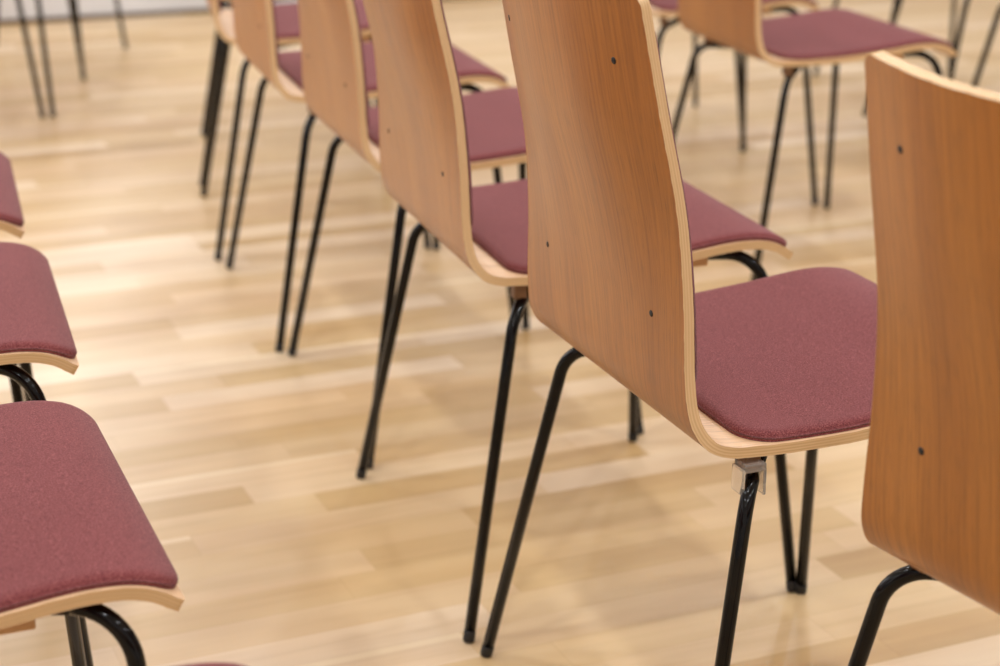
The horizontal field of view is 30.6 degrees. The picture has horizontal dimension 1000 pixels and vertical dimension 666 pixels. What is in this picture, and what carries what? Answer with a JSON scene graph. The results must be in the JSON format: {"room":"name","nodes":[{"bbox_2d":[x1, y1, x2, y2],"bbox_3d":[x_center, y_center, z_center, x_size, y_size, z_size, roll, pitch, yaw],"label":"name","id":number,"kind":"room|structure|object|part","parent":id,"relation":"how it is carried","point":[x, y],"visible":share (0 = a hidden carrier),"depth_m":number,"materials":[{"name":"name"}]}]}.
{"room":"conference room","nodes":[
{"label":"conference room","id":0,"kind":"room"},
{"bbox_2d":[0,0,297,19],"bbox_3d":[-0.510,-2.843,6.533,10.500,3.300,0.100,-7,20,-19],"label":"wall","id":1,"kind":"structure","parent":0,"point":[8,8],"depth_m":6.67,"materials":[{"name":"white paint"}]},
{"bbox_2d":[0,7,229,24],"bbox_3d":[-0.490,-1.274,7.020,10.500,0.016,0.012,-7,20,-19],"label":"baseboard","id":2,"kind":"structure","parent":1,"relation":"attached to","point":[202,10],"depth_m":6.69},
{"bbox_2d":[0,0,999,665],"bbox_3d":[1.101,0.153,2.993,10.500,0.050,9.130,-7,20,-19],"label":"floor","id":3,"kind":"structure","parent":0,"point":[240,454],"depth_m":3.04,"materials":[{"name":"brown wood"}]},
{"bbox_2d":[0,152,24,401],"bbox_3d":[-0.924,-0.164,2.515,0.508,0.863,0.556,-6,20,-16],"label":"chair","id":4,"kind":"object","parent":3,"relation":"on","point":[11,215],"visible":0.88,"depth_m":2.43,"materials":[{"name":"fabric"}]},
{"bbox_3d":[-0.658,0.076,2.439,0.124,0.436,0.028,13,23,33],"label":"leg","id":5,"kind":"part","parent":4,"relation":"part of","materials":[{"name":"black paint"}]},
{"bbox_2d":[16,0,44,117],"bbox_3d":[-1.526,-0.922,4.707,0.508,0.863,0.556,1,19,2],"label":"chair","id":6,"kind":"object","parent":3,"relation":"on","point":[18,2],"visible":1,"depth_m":5.01,"materials":[{"name":"metal"}]},
{"bbox_2d":[0,242,93,665],"bbox_3d":[-0.744,0.005,2.026,0.508,0.863,0.556,-6,20,-17],"label":"chair","id":7,"kind":"object","parent":3,"relation":"on","point":[34,326],"visible":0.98,"depth_m":1.97,"materials":[{"name":"fabric"}]},
{"bbox_3d":[-0.612,0.106,2.353,0.028,0.436,0.124,7,20,19],"label":"leg","id":8,"kind":"part","parent":7,"relation":"part of","materials":[{"name":"black paint"}]},
{"bbox_2d":[35,0,86,116],"bbox_3d":[-1.502,-1.093,5.203,0.508,0.863,0.556,-1,19,-3],"label":"chair","id":9,"kind":"object","parent":3,"relation":"on","point":[38,2],"visible":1,"depth_m":5.08,"materials":[{"name":"metal"}]},
{"bbox_3d":[-1.279,-0.834,5.070,0.028,0.436,0.124,-16,25,-39],"label":"leg","id":10,"kind":"part","parent":9,"relation":"part of","materials":[{"name":"black paint"}]},
{"bbox_3d":[-1.303,-0.979,5.490,0.028,0.436,0.124,13,23,33],"label":"leg","id":11,"kind":"part","parent":9,"relation":"part of","materials":[{"name":"black paint"}]},
{"bbox_2d":[0,401,184,665],"bbox_3d":[-0.554,0.185,1.507,0.508,0.863,0.556,-8,20,-21],"label":"chair","id":12,"kind":"object","parent":3,"relation":"on","point":[76,538],"visible":1,"depth_m":1.47,"materials":[{"name":"fabric"}]},
{"bbox_3d":[-0.471,0.230,1.396,0.280,0.045,0.092,-8,20,-21],"label":"frame rail","id":13,"kind":"part","parent":12,"relation":"part of","materials":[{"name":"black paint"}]},
{"bbox_3d":[-0.443,0.282,1.843,0.028,0.436,0.124,5,20,15],"label":"leg","id":14,"kind":"part","parent":12,"relation":"part of","materials":[{"name":"black paint"}]},
{"bbox_3d":[-0.275,0.417,1.453,0.124,0.436,0.028,11,22,28],"label":"leg","id":15,"kind":"part","parent":12,"relation":"part of","materials":[{"name":"black paint"}]},
{"bbox_2d":[73,0,127,79],"bbox_3d":[-1.505,-1.276,5.731,0.508,0.863,0.556,1,19,2],"label":"chair","id":16,"kind":"object","parent":3,"relation":"on","point":[75,2],"visible":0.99,"depth_m":6.04,"materials":[{"name":"metal"}]},
{"bbox_3d":[-1.304,-1.009,5.579,0.028,0.436,0.124,-13,23,-33],"label":"leg","id":17,"kind":"part","parent":16,"relation":"part of","materials":[{"name":"black paint"}]},
{"bbox_3d":[-1.285,-1.155,5.999,0.028,0.436,0.124,16,24,38],"label":"leg","id":18,"kind":"part","parent":16,"relation":"part of","materials":[{"name":"black paint"}]},
{"bbox_2d":[201,0,222,133],"bbox_3d":[-0.625,-1.033,5.027,0.508,0.863,0.556,-2,19,-6],"label":"chair","id":19,"kind":"object","parent":3,"relation":"on","point":[216,33],"visible":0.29,"depth_m":4.87,"materials":[{"name":"metal"}]},
{"bbox_2d":[180,662,244,665],"bbox_3d":[-0.320,0.349,1.032,0.508,0.863,0.556,-8,20,-21],"label":"chair","id":20,"kind":"object","parent":3,"relation":"on","point":[208,663],"visible":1,"depth_m":1.26,"materials":[{"name":"fabric"}]},
{"bbox_2d":[199,0,377,185],"bbox_3d":[-0.549,-0.853,4.507,0.508,0.863,0.556,-3,19,-7],"label":"chair","id":21,"kind":"object","parent":3,"relation":"on","point":[220,42],"visible":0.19,"depth_m":4.35,"materials":[{"name":"metal"}]},
{"bbox_3d":[-0.730,-0.715,4.773,0.136,0.406,0.021,12,22,30],"label":"leg","id":22,"kind":"part","parent":21,"relation":"part of","materials":[{"name":"black paint"}]},
{"bbox_3d":[-0.667,-0.567,4.345,0.021,0.406,0.136,17,25,40],"label":"leg","id":23,"kind":"part","parent":21,"relation":"part of","materials":[{"name":"black paint"}]},
{"bbox_2d":[201,0,430,259],"bbox_3d":[-0.443,-0.657,3.941,0.508,0.863,0.556,-4,19,-11],"label":"chair","id":24,"kind":"object","parent":3,"relation":"on","point":[287,14],"visible":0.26,"depth_m":3.79,"materials":[{"name":"metal"}]},
{"bbox_3d":[-0.637,-0.514,4.194,0.136,0.406,0.021,10,21,26],"label":"leg","id":25,"kind":"part","parent":24,"relation":"part of","materials":[{"name":"black paint"}]},
{"bbox_3d":[-0.544,-0.368,3.771,0.021,0.406,0.136,15,24,36],"label":"leg","id":26,"kind":"part","parent":24,"relation":"part of","materials":[{"name":"black paint"}]},
{"bbox_3d":[-0.383,-0.608,3.818,0.280,0.045,0.092,-4,19,-11],"label":"frame rail","id":27,"kind":"part","parent":24,"relation":"part of","materials":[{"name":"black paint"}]},
{"bbox_3d":[-0.191,-0.409,3.842,0.124,0.436,0.028,15,24,37],"label":"leg","id":28,"kind":"part","parent":24,"relation":"part of","materials":[{"name":"black paint"}]},
{"bbox_2d":[226,0,515,351],"bbox_3d":[-0.282,-0.477,3.419,0.508,0.863,0.556,-6,20,-17],"label":"chair","id":29,"kind":"object","parent":3,"relation":"on","point":[254,21],"visible":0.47,"depth_m":3.29,"materials":[{"name":"wood"}]},
{"bbox_3d":[-0.494,-0.328,3.653,0.136,0.406,0.021,8,20,21],"label":"leg","id":30,"kind":"part","parent":29,"relation":"part of","materials":[{"name":"black paint"}]},
{"bbox_3d":[-0.357,-0.185,3.241,0.021,0.406,0.136,12,22,31],"label":"leg","id":31,"kind":"part","parent":29,"relation":"part of","materials":[{"name":"black paint"}]},
{"bbox_3d":[-0.148,-0.376,3.745,0.028,0.436,0.124,7,20,19],"label":"leg","id":32,"kind":"part","parent":29,"relation":"part of","materials":[{"name":"black paint"}]},
{"bbox_3d":[-0.014,-0.237,3.345,0.124,0.436,0.028,13,23,32],"label":"leg","id":33,"kind":"part","parent":29,"relation":"part of","materials":[{"name":"black paint"}]},
{"bbox_2d":[288,0,643,468],"bbox_3d":[-0.093,-0.306,2.926,0.508,0.863,0.556,-6,20,-18],"label":"chair","id":34,"kind":"object","parent":3,"relation":"on","point":[334,79],"visible":0.56,"depth_m":2.80,"materials":[{"name":"wood"}]},
{"bbox_3d":[-0.309,-0.155,3.156,0.136,0.406,0.021,7,20,20],"label":"leg","id":35,"kind":"part","parent":34,"relation":"part of","materials":[{"name":"black paint"}]},
{"bbox_3d":[-0.163,-0.014,2.747,0.021,0.406,0.136,11,22,30],"label":"leg","id":36,"kind":"part","parent":34,"relation":"part of","materials":[{"name":"black paint"}]},
{"bbox_3d":[0.035,-0.206,3.255,0.028,0.436,0.124,7,20,18],"label":"leg","id":37,"kind":"part","parent":34,"relation":"part of","materials":[{"name":"black paint"}]},
{"bbox_3d":[0.177,-0.068,2.856,0.124,0.436,0.028,12,22,31],"label":"leg","id":38,"kind":"part","parent":34,"relation":"part of","materials":[{"name":"black paint"}]},
{"bbox_2d":[356,0,796,642],"bbox_3d":[0.067,-0.129,2.415,0.508,0.863,0.556,-6,20,-18],"label":"chair","id":39,"kind":"object","parent":3,"relation":"on","point":[425,165],"visible":0.74,"depth_m":2.27,"materials":[{"name":"wood"}]},
{"bbox_3d":[-0.148,0.021,2.645,0.136,0.406,0.021,7,20,20],"label":"leg","id":40,"kind":"part","parent":39,"relation":"part of","materials":[{"name":"black paint"}]},
{"bbox_3d":[-0.003,0.163,2.236,0.021,0.406,0.136,11,22,30],"label":"leg","id":41,"kind":"part","parent":39,"relation":"part of","materials":[{"name":"black paint"}]},
{"bbox_3d":[0.143,-0.083,2.300,0.280,0.045,0.092,-6,20,-18],"label":"frame rail","id":42,"kind":"part","parent":39,"relation":"part of","materials":[{"name":"black metal"}]},
{"bbox_3d":[0.196,-0.029,2.744,0.028,0.436,0.124,7,20,18],"label":"leg","id":43,"kind":"part","parent":39,"relation":"part of","materials":[{"name":"black paint"}]},
{"bbox_3d":[0.338,0.109,2.345,0.124,0.436,0.028,12,22,31],"label":"leg","id":44,"kind":"part","parent":39,"relation":"part of","materials":[{"name":"black paint"}]},
{"bbox_2d":[480,0,876,665],"bbox_3d":[0.268,0.042,1.919,0.508,0.863,0.556,-7,20,-20],"label":"chair","id":45,"kind":"object","parent":3,"relation":"on","point":[752,371],"visible":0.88,"depth_m":1.76,"materials":[{"name":"wood"}]},
{"bbox_3d":[0.044,0.196,2.139,0.136,0.406,0.021,6,20,17],"label":"leg","id":46,"kind":"part","parent":45,"relation":"part of","materials":[{"name":"black paint"}]},
{"bbox_3d":[0.212,0.335,1.737,0.021,0.406,0.136,10,22,27],"label":"leg","id":47,"kind":"part","parent":45,"relation":"part of","materials":[{"name":"black paint"}]},
{"bbox_3d":[0.382,0.140,2.254,0.028,0.436,0.124,6,20,16],"label":"leg","id":48,"kind":"part","parent":45,"relation":"part of","materials":[{"name":"black paint"}]},
{"bbox_2d":[692,33,746,148],"bbox_3d":[0.357,-0.958,4.812,0.508,0.863,0.556,-2,19,-7],"label":"chair","id":49,"kind":"object","parent":3,"relation":"on","point":[695,36],"visible":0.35,"depth_m":4.72,"materials":[{"name":"metal"}]},
{"bbox_3d":[0.537,-0.848,5.112,0.028,0.436,0.124,11,22,29],"label":"leg","id":50,"kind":"part","parent":49,"relation":"part of","materials":[{"name":"black paint"}]},
{"bbox_3d":[0.595,-0.704,4.695,0.124,0.436,0.028,18,26,41],"label":"leg","id":51,"kind":"part","parent":49,"relation":"part of","materials":[{"name":"black paint"}]},
{"bbox_2d":[649,0,819,204],"bbox_3d":[0.440,-0.774,4.279,0.508,0.863,0.556,-4,19,-10],"label":"chair","id":52,"kind":"object","parent":3,"relation":"on","point":[663,9],"visible":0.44,"depth_m":4.15,"materials":[{"name":"metal"}]},
{"bbox_3d":[0.334,-0.486,4.111,0.021,0.406,0.136,15,24,37],"label":"leg","id":53,"kind":"part","parent":52,"relation":"part of","materials":[{"name":"black paint"}]},
{"bbox_3d":[0.498,-0.724,4.155,0.280,0.045,0.092,-4,19,-10],"label":"frame rail","id":54,"kind":"part","parent":52,"relation":"part of","materials":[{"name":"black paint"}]},
{"bbox_3d":[0.606,-0.667,4.588,0.028,0.436,0.124,10,21,26],"label":"leg","id":55,"kind":"part","parent":52,"relation":"part of","materials":[{"name":"black paint"}]},
{"bbox_3d":[0.688,-0.524,4.175,0.124,0.436,0.028,16,25,39],"label":"leg","id":56,"kind":"part","parent":52,"relation":"part of","materials":[{"name":"black paint"}]},
{"bbox_2d":[672,0,956,280],"bbox_3d":[0.603,-0.585,3.732,0.508,0.863,0.556,-6,20,-17],"label":"chair","id":57,"kind":"object","parent":3,"relation":"on","point":[793,43],"visible":0.97,"depth_m":3.63,"materials":[{"name":"fabric"}]},
{"bbox_3d":[0.389,-0.435,3.964,0.136,0.406,0.021,7,20,21],"label":"leg","id":58,"kind":"part","parent":57,"relation":"part of","materials":[{"name":"black paint"}]},
{"bbox_3d":[0.590,-0.626,3.871,0.280,0.045,0.092,-6,20,-17],"label":"frame rail","id":59,"kind":"part","parent":57,"relation":"part of","materials":[{"name":"black metal"}]},
{"bbox_3d":[0.530,-0.293,3.554,0.021,0.406,0.136,12,22,30],"label":"leg","id":60,"kind":"part","parent":57,"relation":"part of","materials":[{"name":"black paint"}]},
{"bbox_3d":[0.735,-0.484,4.059,0.028,0.436,0.124,7,20,19],"label":"leg","id":61,"kind":"part","parent":57,"relation":"part of","materials":[{"name":"black paint"}]},
{"bbox_3d":[0.677,-0.538,3.616,0.280,0.045,0.092,-6,20,-17],"label":"frame rail","id":62,"kind":"part","parent":57,"relation":"part of","materials":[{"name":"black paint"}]},
{"bbox_3d":[0.872,-0.346,3.659,0.124,0.436,0.028,12,23,32],"label":"leg","id":63,"kind":"part","parent":57,"relation":"part of","materials":[{"name":"black paint"}]},
{"bbox_2d":[813,0,956,75],"bbox_3d":[1.216,-1.130,5.308,0.508,0.863,0.556,-3,19,-8],"label":"chair","id":64,"kind":"object","parent":3,"relation":"on","point":[954,2],"visible":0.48,"depth_m":5.65,"materials":[{"name":"metal"}]},
{"bbox_3d":[1.032,-0.990,5.571,0.136,0.406,0.021,11,22,29],"label":"leg","id":65,"kind":"part","parent":64,"relation":"part of","materials":[{"name":"black paint"}]},
{"bbox_3d":[1.103,-0.843,5.144,0.021,0.406,0.136,16,25,39],"label":"leg","id":66,"kind":"part","parent":64,"relation":"part of","materials":[{"name":"black paint"}]},
{"bbox_3d":[1.390,-1.021,5.613,0.028,0.436,0.124,10,22,27],"label":"leg","id":67,"kind":"part","parent":64,"relation":"part of","materials":[{"name":"black paint"}]},
{"bbox_2d":[862,0,969,115],"bbox_3d":[1.258,-0.939,4.755,0.508,0.863,0.556,-3,19,-7],"label":"chair","id":68,"kind":"object","parent":3,"relation":"on","point":[964,10],"visible":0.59,"depth_m":4.57,"materials":[{"name":"fabric"}]},
{"bbox_3d":[1.078,-0.800,5.021,0.136,0.406,0.021,12,22,30],"label":"leg","id":69,"kind":"part","parent":68,"relation":"part of","materials":[{"name":"black paint"}]},
{"bbox_3d":[1.140,-0.652,4.593,0.021,0.406,0.136,17,25,40],"label":"leg","id":70,"kind":"part","parent":68,"relation":"part of","materials":[{"name":"black paint"}]},
{"bbox_2d":[848,51,999,665],"bbox_3d":[0.543,0.214,1.423,0.508,0.863,0.556,-11,22,-29],"label":"chair","id":71,"kind":"object","parent":3,"relation":"on","point":[931,496],"visible":1,"depth_m":1.33,"materials":[{"name":"brown wood"}]},
{"bbox_3d":[0.297,0.380,1.606,0.136,0.406,0.021,3,19,8],"label":"leg","id":72,"kind":"part","parent":71,"relation":"part of","materials":[{"name":"black paint"}]},
{"bbox_2d":[971,6,999,86],"bbox_3d":[1.411,-0.784,4.307,0.508,0.863,0.556,-6,20,-17],"label":"chair","id":73,"kind":"object","parent":3,"relation":"on","point":[996,19],"visible":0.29,"depth_m":4.51,"materials":[{"name":"fabric"}]}
]}

